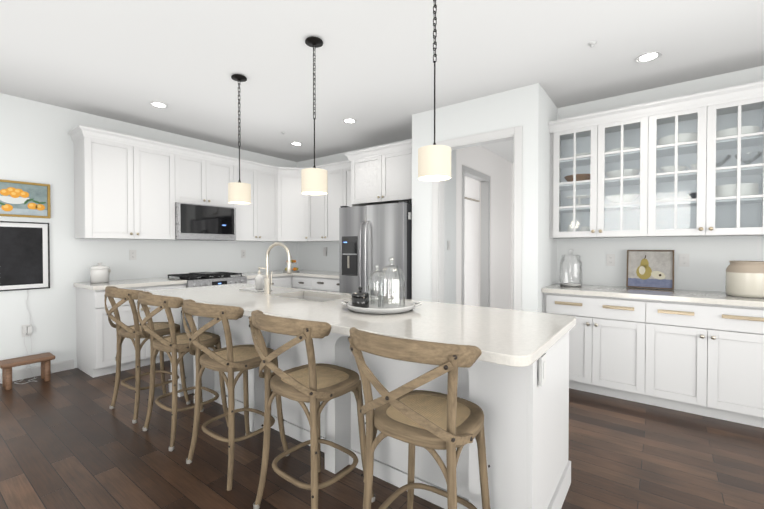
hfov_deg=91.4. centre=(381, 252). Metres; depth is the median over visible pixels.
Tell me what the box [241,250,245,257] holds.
outlet
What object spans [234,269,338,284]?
countertop
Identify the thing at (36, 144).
wall
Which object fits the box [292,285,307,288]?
base cabinet
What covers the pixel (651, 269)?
picture frame
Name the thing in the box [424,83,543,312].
wall
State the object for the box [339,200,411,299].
fridge
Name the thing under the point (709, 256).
wall
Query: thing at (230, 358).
stool
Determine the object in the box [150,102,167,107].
recessed light
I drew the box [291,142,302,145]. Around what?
recessed light
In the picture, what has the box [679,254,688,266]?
outlet
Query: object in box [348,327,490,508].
stool
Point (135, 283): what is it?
countertop
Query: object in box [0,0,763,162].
ceiling
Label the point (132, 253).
outlet
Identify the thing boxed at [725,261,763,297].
crock
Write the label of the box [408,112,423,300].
wall
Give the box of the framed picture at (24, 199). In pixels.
[0,179,50,218]
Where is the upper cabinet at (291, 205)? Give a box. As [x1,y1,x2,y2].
[276,169,307,240]
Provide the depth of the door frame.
3.63 m
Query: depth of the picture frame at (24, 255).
3.70 m
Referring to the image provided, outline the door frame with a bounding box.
[432,126,521,309]
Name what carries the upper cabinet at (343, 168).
attached to the wall at (309, 255)
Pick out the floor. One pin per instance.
(70, 439)
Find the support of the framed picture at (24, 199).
attached to the wall at (36, 144)
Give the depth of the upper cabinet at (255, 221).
5.42 m
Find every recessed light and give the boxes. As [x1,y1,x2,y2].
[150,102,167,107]
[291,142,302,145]
[342,118,356,123]
[636,51,661,62]
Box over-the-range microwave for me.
[175,202,235,240]
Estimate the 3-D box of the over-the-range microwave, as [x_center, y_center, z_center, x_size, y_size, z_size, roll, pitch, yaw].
[-2.383,-0.385,4.909,0.413,0.451,0.764,1,1,37]
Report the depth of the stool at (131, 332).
2.88 m
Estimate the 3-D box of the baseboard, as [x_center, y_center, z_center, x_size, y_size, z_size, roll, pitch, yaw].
[-5.095,1.231,1.653,0.014,0.100,5.915,1,1,37]
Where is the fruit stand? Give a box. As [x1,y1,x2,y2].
[283,256,299,271]
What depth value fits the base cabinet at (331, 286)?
5.18 m
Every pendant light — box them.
[228,74,250,203]
[301,36,327,194]
[418,0,450,180]
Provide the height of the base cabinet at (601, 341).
0.884 m
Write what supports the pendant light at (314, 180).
hanging from the ceiling
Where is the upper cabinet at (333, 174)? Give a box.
[328,165,339,240]
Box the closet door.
[464,176,479,305]
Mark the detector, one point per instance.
(591, 44)
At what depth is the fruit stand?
5.82 m
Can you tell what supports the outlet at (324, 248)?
attached to the wall at (309, 255)
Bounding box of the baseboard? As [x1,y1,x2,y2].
[0,359,73,383]
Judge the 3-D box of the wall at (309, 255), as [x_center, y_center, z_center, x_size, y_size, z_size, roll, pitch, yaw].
[-0.285,-0.162,5.694,2.820,2.780,0.180,1,1,37]
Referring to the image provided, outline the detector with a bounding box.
[588,41,596,47]
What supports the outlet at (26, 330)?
attached to the wall at (36, 144)
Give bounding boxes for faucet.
[263,242,291,294]
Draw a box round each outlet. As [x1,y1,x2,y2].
[21,322,31,354]
[129,250,135,259]
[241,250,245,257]
[323,247,326,255]
[606,254,614,265]
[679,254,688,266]
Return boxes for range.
[168,272,246,287]
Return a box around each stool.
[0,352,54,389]
[104,286,190,423]
[137,292,227,450]
[181,299,289,490]
[249,310,374,508]
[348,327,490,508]
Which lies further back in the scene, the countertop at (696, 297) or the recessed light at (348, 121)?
the recessed light at (348, 121)
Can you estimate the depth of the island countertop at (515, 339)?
1.96 m
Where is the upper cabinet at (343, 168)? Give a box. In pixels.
[340,165,359,206]
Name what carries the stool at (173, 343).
on the floor
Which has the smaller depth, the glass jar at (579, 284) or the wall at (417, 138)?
the glass jar at (579, 284)
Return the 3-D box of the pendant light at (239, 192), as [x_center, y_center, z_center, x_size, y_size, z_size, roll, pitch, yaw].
[-1.233,-0.974,3.226,0.184,1.090,0.184,1,1,37]
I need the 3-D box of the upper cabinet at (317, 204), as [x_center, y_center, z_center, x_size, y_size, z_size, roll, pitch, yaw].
[-0.906,-0.698,5.798,0.474,1.050,0.383,1,1,37]
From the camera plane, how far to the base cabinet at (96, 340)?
3.84 m
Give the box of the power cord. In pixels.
[14,364,36,383]
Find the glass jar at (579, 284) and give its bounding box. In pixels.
[560,249,581,286]
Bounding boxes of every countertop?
[73,277,186,288]
[145,283,575,369]
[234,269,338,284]
[542,283,763,308]
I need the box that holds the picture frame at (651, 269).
[626,250,673,289]
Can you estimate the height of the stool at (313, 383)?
1.005 m
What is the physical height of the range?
0.974 m
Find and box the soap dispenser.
[239,267,271,291]
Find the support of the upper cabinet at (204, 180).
attached to the wall at (36, 144)
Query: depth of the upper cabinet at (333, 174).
5.46 m
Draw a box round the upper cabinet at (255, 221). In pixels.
[228,161,275,240]
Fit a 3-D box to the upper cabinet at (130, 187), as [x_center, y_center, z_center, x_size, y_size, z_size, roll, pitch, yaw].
[-2.890,-0.679,4.288,0.348,1.050,0.944,1,1,37]
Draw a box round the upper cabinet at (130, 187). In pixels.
[72,133,183,239]
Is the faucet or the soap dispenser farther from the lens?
the soap dispenser
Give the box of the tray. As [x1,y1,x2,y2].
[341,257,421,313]
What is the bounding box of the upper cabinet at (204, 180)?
[180,153,227,206]
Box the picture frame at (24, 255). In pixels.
[0,221,49,290]
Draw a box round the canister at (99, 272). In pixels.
[90,263,110,282]
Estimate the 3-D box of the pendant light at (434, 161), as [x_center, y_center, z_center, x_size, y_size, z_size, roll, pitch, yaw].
[0.294,-0.959,2.080,0.184,1.090,0.184,1,1,37]
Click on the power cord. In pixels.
(27, 364)
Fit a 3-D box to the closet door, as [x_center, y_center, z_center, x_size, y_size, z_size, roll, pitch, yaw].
[1.475,-0.169,5.936,0.095,2.769,1.520,1,1,37]
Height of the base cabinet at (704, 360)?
0.884 m
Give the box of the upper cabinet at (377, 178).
[348,145,411,205]
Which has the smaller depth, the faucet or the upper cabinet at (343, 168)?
the faucet
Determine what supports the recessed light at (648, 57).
in the ceiling
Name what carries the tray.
on the island countertop at (515, 339)
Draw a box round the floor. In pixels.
[0,360,763,508]
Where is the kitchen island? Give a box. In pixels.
[168,307,573,508]
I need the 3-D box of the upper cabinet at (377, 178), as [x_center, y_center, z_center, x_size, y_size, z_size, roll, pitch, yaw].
[0.183,-0.918,4.818,1.028,0.585,0.638,1,1,37]
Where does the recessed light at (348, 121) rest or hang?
in the ceiling
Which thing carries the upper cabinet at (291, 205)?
attached to the wall at (36, 144)
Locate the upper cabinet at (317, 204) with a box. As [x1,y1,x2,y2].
[308,169,327,240]
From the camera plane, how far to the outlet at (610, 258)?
3.67 m
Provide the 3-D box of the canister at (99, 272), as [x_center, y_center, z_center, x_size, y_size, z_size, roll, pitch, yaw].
[-3.055,0.217,4.040,0.175,0.214,0.176,1,1,37]
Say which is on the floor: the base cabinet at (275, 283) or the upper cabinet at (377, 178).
the base cabinet at (275, 283)
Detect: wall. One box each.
[0,93,295,372]
[296,139,407,271]
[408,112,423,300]
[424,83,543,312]
[544,110,555,286]
[556,66,763,291]
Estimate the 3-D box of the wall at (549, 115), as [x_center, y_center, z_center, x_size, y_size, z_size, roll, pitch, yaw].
[2.575,-0.153,5.024,0.120,2.780,2.300,1,1,37]
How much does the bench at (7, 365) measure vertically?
0.245 m
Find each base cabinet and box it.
[74,285,185,377]
[247,281,291,287]
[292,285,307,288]
[308,281,338,291]
[543,293,633,400]
[634,301,763,427]
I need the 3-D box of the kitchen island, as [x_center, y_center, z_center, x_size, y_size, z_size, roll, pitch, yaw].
[-0.440,0.825,2.711,3.175,0.884,0.739,1,1,37]

